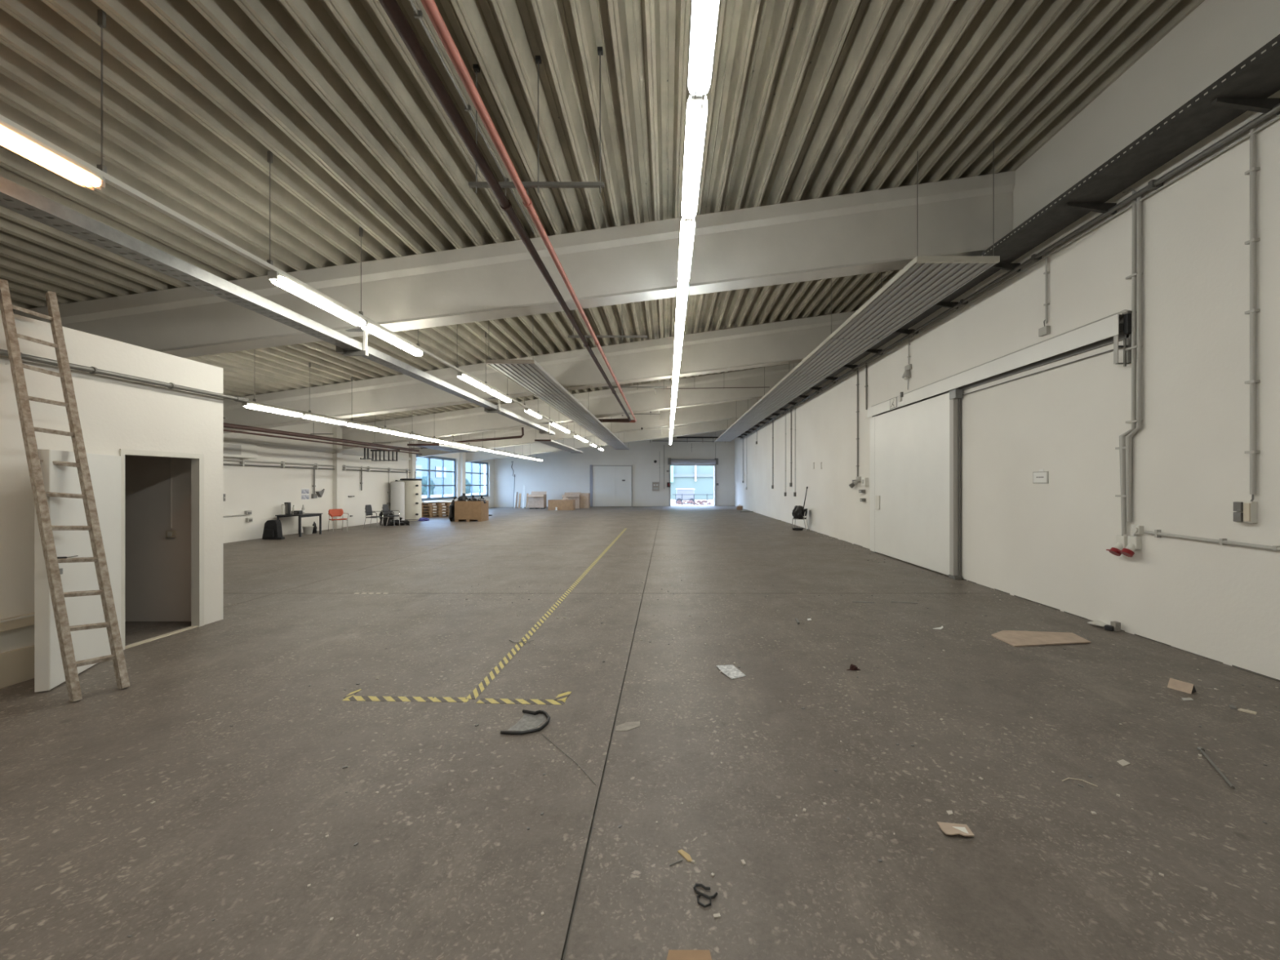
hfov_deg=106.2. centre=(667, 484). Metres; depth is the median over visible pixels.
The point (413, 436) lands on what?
fluorescent light
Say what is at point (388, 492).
conduit
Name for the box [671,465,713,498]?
building
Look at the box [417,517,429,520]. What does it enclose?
cloth
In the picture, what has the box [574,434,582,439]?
fluorescent light
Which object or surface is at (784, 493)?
conduit
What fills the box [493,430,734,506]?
wall
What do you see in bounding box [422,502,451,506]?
pallet
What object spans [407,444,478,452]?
panel
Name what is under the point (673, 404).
fluorescent light
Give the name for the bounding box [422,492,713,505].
yard
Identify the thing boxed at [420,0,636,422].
pipe
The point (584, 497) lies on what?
cardboard box
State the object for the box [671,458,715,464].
curtain
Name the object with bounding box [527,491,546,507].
cardboard box
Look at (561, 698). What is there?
tape
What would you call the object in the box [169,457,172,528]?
conduit
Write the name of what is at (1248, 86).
cable tray
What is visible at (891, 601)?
wood sliver
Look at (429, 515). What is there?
pallet
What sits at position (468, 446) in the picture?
fluorescent light
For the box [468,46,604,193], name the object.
pipe trapeze
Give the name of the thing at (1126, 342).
buffer
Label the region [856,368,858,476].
conduit
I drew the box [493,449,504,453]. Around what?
fluorescent light
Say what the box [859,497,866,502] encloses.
wall switch
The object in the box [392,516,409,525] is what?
bag
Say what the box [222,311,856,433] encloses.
roof beam
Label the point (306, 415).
fluorescent light
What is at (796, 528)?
bag
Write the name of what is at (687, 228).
fluorescent light
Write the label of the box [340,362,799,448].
roof beam
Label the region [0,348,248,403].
pipe
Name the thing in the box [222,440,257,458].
box
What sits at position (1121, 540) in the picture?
power socket
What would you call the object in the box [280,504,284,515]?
glass jar
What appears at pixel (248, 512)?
power socket
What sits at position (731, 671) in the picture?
paper sheet
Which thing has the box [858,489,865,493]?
wall switch
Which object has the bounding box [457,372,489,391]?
fluorescent light
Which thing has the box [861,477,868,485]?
wall switch
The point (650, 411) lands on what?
pipe trapeze
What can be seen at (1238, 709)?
wood sliver
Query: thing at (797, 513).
bag
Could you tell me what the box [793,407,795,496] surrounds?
conduit
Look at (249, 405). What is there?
fluorescent light
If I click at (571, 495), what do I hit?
cardboard box
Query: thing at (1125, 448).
conduit pipes
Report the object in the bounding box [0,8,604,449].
rail
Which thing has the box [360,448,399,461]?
rack
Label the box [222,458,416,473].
conduit
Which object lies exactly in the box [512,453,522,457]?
fluorescent light
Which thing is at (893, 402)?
exit sign
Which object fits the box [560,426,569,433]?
fluorescent light
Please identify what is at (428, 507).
pallet
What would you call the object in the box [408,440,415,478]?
wall column
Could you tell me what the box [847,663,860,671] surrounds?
rag
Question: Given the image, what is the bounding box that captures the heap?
[675,500,711,504]
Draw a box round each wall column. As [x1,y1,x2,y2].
[332,427,342,528]
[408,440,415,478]
[459,452,465,496]
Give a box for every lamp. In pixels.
[513,474,515,508]
[897,391,903,401]
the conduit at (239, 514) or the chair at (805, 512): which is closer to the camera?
the conduit at (239, 514)
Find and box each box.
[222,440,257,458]
[454,500,488,519]
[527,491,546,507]
[547,499,575,510]
[561,492,581,508]
[579,493,590,507]
[736,504,742,510]
[1038,320,1050,336]
[1131,524,1143,536]
[1167,677,1195,693]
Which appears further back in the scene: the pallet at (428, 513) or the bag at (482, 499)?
the pallet at (428, 513)
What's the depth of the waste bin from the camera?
17.18 m
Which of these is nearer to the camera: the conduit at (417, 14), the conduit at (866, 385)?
the conduit at (417, 14)
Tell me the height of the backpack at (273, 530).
0.620 m
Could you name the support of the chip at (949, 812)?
on the floor
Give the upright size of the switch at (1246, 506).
0.174 m
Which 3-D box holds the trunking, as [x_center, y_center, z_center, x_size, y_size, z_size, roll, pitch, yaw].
[-5.873,1.250,-0.800,0.074,0.100,11.400,0,0,0]
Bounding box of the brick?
[1110,621,1120,631]
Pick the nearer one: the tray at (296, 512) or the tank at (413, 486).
the tray at (296, 512)
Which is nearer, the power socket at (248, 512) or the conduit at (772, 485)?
the power socket at (248, 512)
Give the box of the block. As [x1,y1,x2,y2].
[1104,624,1114,631]
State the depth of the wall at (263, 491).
17.66 m
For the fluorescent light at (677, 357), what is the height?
0.118 m
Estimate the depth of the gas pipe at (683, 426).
25.64 m
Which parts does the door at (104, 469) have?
door handle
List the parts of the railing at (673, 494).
rail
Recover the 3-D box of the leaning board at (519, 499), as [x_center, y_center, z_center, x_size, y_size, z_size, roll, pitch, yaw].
[-11.008,1.250,35.809,0.143,1.100,0.330,0,0,0]
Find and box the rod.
[1196,746,1234,788]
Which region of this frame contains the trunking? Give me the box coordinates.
[0,613,34,632]
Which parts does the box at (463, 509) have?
panel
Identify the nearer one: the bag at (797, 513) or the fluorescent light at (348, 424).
the fluorescent light at (348, 424)
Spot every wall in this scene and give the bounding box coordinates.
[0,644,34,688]
[124,454,191,621]
[222,421,493,543]
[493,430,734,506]
[734,0,1279,679]
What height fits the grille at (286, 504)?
0.350 m
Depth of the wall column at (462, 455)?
31.11 m
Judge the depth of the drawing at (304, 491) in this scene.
17.83 m
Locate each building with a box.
[416,457,484,495]
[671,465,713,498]
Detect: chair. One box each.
[328,508,348,532]
[363,504,383,528]
[380,504,399,527]
[791,508,808,530]
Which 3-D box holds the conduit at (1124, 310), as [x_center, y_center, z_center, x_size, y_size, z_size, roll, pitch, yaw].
[5.541,-2.074,9.371,0.078,0.058,7.276,0,0,0]
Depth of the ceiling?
5.54 m
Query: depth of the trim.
6.05 m
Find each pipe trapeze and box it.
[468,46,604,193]
[568,303,647,340]
[601,378,666,389]
[622,411,660,416]
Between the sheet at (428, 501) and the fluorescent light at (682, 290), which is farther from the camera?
the sheet at (428, 501)
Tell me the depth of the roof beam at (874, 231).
7.74 m
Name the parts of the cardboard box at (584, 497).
panel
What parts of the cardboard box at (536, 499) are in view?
panel, panel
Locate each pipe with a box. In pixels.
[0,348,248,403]
[222,414,422,454]
[378,0,631,448]
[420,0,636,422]
[640,426,688,430]
[649,436,725,442]
[653,375,769,435]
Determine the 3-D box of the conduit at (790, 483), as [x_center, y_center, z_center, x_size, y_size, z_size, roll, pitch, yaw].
[5.535,-1.623,21.484,0.090,3.494,0.144,0,0,0]
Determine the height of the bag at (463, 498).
0.556 m
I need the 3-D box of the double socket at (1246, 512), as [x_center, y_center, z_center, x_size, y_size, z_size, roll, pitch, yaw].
[5.537,0.237,4.564,0.085,0.265,0.180,0,0,0]
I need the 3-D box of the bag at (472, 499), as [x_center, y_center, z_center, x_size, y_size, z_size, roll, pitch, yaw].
[-9.501,0.742,23.495,0.452,0.436,0.870,0,0,0]
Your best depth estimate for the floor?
3.04 m
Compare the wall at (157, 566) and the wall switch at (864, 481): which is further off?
the wall switch at (864, 481)
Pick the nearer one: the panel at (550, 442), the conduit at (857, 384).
the conduit at (857, 384)
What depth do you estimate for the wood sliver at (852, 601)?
7.30 m
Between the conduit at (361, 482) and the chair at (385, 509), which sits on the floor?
the chair at (385, 509)
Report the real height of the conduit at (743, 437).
3.296 m
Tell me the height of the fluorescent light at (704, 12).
0.118 m
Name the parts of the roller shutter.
rail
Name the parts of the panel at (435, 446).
trim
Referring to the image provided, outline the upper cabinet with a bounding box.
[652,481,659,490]
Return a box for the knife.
[57,555,78,558]
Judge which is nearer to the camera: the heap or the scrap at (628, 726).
the scrap at (628, 726)
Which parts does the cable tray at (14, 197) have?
joint plate, fixing plate, support arm, hanger post, support arm, hanger post, support arm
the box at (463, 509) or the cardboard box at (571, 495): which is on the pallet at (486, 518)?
the box at (463, 509)
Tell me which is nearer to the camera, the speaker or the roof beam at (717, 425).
the speaker
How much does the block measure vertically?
0.060 m
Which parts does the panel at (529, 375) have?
trim, trim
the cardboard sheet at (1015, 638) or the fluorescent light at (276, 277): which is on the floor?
the cardboard sheet at (1015, 638)
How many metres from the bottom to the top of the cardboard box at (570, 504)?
0.700 m
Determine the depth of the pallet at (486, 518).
23.00 m
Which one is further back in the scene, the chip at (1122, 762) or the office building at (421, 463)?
the office building at (421, 463)
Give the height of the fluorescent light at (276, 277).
0.118 m
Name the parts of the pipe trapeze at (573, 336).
threaded rod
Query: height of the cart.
1.488 m
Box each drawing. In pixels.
[301,488,309,493]
[301,493,309,499]
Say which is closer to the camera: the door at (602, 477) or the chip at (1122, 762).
the chip at (1122, 762)
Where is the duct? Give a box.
[222,438,417,460]
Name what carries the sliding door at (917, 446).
in the wall at (1046, 544)
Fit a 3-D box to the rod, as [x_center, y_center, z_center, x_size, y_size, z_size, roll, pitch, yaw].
[3.475,1.788,3.038,0.034,0.027,0.491,0,0,31]
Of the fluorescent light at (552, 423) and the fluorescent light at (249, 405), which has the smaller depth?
the fluorescent light at (249, 405)
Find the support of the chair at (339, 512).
on the floor
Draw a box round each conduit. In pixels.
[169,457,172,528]
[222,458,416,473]
[222,514,246,516]
[311,466,316,497]
[360,466,362,490]
[386,467,390,506]
[408,0,534,234]
[663,444,664,488]
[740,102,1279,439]
[742,437,743,483]
[771,419,773,488]
[783,412,786,496]
[789,409,791,486]
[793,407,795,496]
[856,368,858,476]
[864,363,867,409]
[871,309,1130,407]
[906,337,910,364]
[1043,253,1049,323]
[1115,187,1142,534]
[1144,529,1279,551]
[1244,126,1260,494]
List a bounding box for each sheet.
[423,500,451,502]
[715,664,746,679]
[991,630,1090,646]
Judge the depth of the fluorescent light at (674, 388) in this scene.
13.75 m
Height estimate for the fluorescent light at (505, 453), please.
0.118 m
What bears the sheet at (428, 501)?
on the pallet at (428, 504)
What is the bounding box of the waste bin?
[302,525,313,534]
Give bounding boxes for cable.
[693,883,717,907]
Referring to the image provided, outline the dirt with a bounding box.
[779,520,1279,682]
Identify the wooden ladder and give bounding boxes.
[0,279,129,702]
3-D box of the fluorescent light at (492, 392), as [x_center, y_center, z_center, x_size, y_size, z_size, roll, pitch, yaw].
[-4.370,-2.301,12.500,0.156,0.118,1.580,0,0,0]
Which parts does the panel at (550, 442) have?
trim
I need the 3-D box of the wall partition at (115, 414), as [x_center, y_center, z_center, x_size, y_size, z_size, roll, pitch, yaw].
[-7.855,0.130,-0.305,3.890,3.340,13.390,0,0,0]
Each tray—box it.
[0,176,555,435]
[291,510,302,514]
[737,34,1279,437]
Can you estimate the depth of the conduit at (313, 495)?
18.21 m
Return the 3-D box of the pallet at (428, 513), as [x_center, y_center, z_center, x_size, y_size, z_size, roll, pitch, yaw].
[-12.587,1.571,26.504,1.692,0.148,0.920,0,0,0]
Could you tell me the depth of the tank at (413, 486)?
23.64 m
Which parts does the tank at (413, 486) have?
lid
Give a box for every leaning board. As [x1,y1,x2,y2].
[515,492,518,508]
[518,493,521,508]
[521,485,525,508]
[525,493,528,508]
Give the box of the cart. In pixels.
[675,488,694,503]
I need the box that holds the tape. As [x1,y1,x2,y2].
[342,528,626,704]
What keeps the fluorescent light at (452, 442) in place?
attached to the rail at (254, 401)
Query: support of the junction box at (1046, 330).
attached to the wall at (1046, 544)
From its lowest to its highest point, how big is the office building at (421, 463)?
16.160 m
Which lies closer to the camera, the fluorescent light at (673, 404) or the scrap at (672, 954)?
the scrap at (672, 954)
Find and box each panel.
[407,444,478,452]
[485,315,629,449]
[534,429,582,453]
[714,141,999,441]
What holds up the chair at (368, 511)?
on the floor
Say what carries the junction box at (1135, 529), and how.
attached to the wall at (1046, 544)
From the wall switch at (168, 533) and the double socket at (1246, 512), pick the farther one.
the wall switch at (168, 533)
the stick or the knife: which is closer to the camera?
the knife
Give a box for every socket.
[244,510,252,515]
[244,517,253,522]
[311,493,316,497]
[848,480,854,488]
[853,476,861,484]
[1106,534,1127,555]
[1117,533,1142,557]
[1233,494,1257,523]
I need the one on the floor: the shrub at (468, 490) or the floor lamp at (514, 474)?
the floor lamp at (514, 474)
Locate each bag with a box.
[312,521,316,533]
[378,510,393,525]
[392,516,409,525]
[448,496,457,520]
[457,493,468,501]
[467,494,476,501]
[476,494,486,503]
[791,505,804,518]
[792,527,804,530]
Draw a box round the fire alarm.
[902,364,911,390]
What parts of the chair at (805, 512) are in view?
backrest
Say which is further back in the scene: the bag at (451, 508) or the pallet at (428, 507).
the pallet at (428, 507)
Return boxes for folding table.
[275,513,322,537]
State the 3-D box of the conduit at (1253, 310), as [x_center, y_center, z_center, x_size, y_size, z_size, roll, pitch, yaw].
[5.552,-1.636,4.555,0.056,3.469,0.076,0,0,0]
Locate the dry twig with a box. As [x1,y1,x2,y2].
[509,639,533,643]
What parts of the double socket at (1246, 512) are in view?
socket lid, socket lid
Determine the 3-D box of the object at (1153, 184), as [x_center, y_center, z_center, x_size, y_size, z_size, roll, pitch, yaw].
[5.520,-3.367,17.000,0.120,0.117,38.000,0,0,0]
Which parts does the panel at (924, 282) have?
trim, trim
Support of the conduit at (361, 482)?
attached to the wall at (263, 491)
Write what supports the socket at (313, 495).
attached to the conduit at (313, 495)
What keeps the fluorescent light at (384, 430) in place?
attached to the rail at (254, 401)
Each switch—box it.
[165,530,176,537]
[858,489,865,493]
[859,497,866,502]
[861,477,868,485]
[1243,502,1250,521]
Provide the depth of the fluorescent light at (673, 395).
15.27 m
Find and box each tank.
[390,480,404,519]
[400,471,422,520]
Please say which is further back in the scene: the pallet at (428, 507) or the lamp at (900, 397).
the pallet at (428, 507)
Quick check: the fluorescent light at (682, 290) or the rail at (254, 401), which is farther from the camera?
the rail at (254, 401)
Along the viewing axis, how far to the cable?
2.09 m
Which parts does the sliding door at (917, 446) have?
door handle, edge post, door rail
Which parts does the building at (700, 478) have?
dark panel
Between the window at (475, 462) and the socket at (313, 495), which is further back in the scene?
the window at (475, 462)
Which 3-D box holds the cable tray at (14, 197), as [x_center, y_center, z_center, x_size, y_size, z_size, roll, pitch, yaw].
[-5.040,-2.287,10.720,0.440,0.431,20.640,0,0,0]
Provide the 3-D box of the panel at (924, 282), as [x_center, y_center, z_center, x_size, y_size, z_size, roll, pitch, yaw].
[4.125,-4.031,21.325,1.174,1.763,29.050,0,0,0]
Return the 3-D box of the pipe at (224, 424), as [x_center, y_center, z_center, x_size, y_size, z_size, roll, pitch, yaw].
[-10.950,-1.992,14.800,0.700,1.357,13.600,0,0,0]
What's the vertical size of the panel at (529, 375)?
1.308 m
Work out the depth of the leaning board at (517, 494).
35.79 m
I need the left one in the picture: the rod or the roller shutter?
the roller shutter
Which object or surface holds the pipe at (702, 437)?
attached to the wall at (562, 472)
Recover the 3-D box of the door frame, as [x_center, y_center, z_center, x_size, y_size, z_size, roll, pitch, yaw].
[5.530,0.005,12.828,0.100,3.590,0.385,0,0,0]
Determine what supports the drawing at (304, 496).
attached to the wall at (263, 491)
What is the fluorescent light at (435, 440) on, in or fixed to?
attached to the rail at (254, 401)
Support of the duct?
attached to the wall at (263, 491)
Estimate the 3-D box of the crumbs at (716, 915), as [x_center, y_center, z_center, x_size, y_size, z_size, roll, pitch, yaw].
[1.093,1.793,11.785,9.201,0.014,19.891,0,0,0]
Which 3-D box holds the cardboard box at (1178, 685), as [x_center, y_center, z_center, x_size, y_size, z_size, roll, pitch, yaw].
[4.504,1.762,4.201,0.100,0.075,0.152,0,0,-24]
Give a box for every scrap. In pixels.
[615,721,639,731]
[666,950,711,959]
[937,822,974,836]
[1181,697,1193,700]
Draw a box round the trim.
[119,448,204,649]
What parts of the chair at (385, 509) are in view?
backrest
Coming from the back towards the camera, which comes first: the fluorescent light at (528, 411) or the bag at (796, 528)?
the bag at (796, 528)
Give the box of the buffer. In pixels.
[1113,333,1131,366]
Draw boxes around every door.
[34,448,120,692]
[590,464,632,506]
[866,311,1132,579]
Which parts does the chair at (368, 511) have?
backrest, seat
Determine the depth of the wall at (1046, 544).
5.83 m
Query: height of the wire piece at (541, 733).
0.003 m
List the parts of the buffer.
plate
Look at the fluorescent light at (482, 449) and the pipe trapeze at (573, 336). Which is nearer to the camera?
the pipe trapeze at (573, 336)
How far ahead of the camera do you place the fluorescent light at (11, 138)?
3.35 m
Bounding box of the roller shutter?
[667,457,718,506]
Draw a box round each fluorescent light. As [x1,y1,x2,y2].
[0,120,105,191]
[241,401,303,417]
[267,271,366,327]
[301,413,346,425]
[345,421,382,431]
[360,320,422,356]
[381,428,409,436]
[408,433,432,440]
[431,438,451,444]
[449,441,467,447]
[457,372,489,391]
[466,444,481,449]
[480,447,493,452]
[486,387,511,403]
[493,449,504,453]
[502,452,513,455]
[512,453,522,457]
[524,408,542,418]
[550,421,562,429]
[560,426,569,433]
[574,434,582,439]
[671,381,678,393]
[671,391,676,402]
[671,401,675,409]
[671,408,675,415]
[672,366,679,382]
[673,346,681,368]
[674,320,684,349]
[675,281,688,323]
[677,217,695,284]
[681,93,707,221]
[688,0,719,99]
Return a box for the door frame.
[870,416,875,552]
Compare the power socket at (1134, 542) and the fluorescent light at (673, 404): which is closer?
the power socket at (1134, 542)
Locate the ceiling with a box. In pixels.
[0,0,1204,426]
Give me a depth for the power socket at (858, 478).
13.84 m
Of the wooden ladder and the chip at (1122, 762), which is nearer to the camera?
the chip at (1122, 762)
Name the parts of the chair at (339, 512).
backrest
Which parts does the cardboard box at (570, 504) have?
panel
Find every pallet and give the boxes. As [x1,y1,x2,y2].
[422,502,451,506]
[422,506,448,508]
[422,508,448,511]
[422,511,448,514]
[422,514,448,517]
[454,517,488,521]
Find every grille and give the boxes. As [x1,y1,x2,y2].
[284,503,287,513]
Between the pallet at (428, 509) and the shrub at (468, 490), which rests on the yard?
the shrub at (468, 490)
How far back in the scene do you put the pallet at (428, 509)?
26.04 m
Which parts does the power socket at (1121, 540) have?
red lid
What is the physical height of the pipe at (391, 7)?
1.402 m
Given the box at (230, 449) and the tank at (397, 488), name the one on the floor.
the tank at (397, 488)
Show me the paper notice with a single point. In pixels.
(1041, 477)
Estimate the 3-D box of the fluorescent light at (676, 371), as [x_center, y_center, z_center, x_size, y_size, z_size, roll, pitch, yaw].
[0.224,-2.821,12.276,0.156,0.118,1.580,0,0,0]
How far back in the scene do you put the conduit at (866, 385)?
13.35 m
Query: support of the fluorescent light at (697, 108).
attached to the rail
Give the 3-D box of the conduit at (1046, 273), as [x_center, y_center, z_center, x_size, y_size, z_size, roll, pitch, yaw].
[5.556,-2.862,7.029,0.048,1.016,0.053,0,0,0]
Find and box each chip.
[946,810,952,815]
[1116,759,1130,766]
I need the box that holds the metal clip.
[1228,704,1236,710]
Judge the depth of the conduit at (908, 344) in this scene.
11.01 m
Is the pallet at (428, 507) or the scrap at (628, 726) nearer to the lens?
the scrap at (628, 726)
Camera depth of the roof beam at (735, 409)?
25.95 m
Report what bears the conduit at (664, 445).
attached to the wall at (562, 472)
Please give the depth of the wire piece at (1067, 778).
2.91 m
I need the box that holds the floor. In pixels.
[0,505,1279,959]
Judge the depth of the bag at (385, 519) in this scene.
20.61 m
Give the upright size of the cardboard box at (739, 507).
0.360 m
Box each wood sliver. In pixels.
[852,600,875,603]
[891,600,917,603]
[1237,708,1257,715]
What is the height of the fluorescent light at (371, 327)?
0.118 m
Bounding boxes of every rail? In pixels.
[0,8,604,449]
[248,349,545,460]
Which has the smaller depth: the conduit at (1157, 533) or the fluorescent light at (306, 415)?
the conduit at (1157, 533)
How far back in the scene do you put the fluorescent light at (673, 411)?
18.58 m
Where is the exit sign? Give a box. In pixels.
[889,396,897,408]
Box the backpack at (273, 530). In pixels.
[262,520,284,539]
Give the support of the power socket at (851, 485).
attached to the wall at (1046, 544)
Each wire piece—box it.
[541,733,595,784]
[1062,777,1097,786]
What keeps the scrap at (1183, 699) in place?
on the floor
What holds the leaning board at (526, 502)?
on the floor
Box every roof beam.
[13,170,1014,357]
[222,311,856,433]
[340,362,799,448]
[417,397,761,457]
[465,417,738,462]
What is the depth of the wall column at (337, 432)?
19.32 m
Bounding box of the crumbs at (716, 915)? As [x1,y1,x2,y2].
[122,524,1278,937]
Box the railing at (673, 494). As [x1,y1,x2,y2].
[672,493,713,505]
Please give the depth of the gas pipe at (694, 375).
18.59 m
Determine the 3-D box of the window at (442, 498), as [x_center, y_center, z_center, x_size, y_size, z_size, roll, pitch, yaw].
[-13.580,-0.320,28.250,0.340,2.600,5.100,0,0,0]
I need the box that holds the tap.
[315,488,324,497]
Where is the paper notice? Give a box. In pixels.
[1032,469,1048,483]
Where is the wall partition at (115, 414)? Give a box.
[0,310,222,653]
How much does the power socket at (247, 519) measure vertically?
0.130 m
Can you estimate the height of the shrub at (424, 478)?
3.088 m
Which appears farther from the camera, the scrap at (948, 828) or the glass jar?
the glass jar
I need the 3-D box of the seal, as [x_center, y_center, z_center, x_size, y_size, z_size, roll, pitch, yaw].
[-1.030,1.788,3.601,0.279,0.028,0.365,0,0,11]
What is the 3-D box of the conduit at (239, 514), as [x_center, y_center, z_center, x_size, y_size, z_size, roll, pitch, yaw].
[-13.410,0.981,14.873,0.039,0.039,0.822,0,0,0]
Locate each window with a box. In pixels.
[416,453,457,502]
[465,459,489,497]
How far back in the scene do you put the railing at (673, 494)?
43.48 m
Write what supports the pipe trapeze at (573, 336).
hanging from the ceiling
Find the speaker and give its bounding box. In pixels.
[284,502,290,514]
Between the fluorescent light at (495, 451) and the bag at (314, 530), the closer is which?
the bag at (314, 530)
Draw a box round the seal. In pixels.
[500,709,550,734]
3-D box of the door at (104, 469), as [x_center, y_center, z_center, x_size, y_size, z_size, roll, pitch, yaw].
[-5.642,0.744,4.652,0.115,2.088,1.139,0,0,-27]
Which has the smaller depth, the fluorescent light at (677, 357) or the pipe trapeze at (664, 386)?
the fluorescent light at (677, 357)
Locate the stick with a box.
[802,486,808,515]
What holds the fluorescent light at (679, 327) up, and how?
attached to the rail
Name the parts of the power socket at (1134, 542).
red lid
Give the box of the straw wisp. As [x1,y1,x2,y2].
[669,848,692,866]
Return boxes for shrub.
[421,475,435,494]
[465,478,471,495]

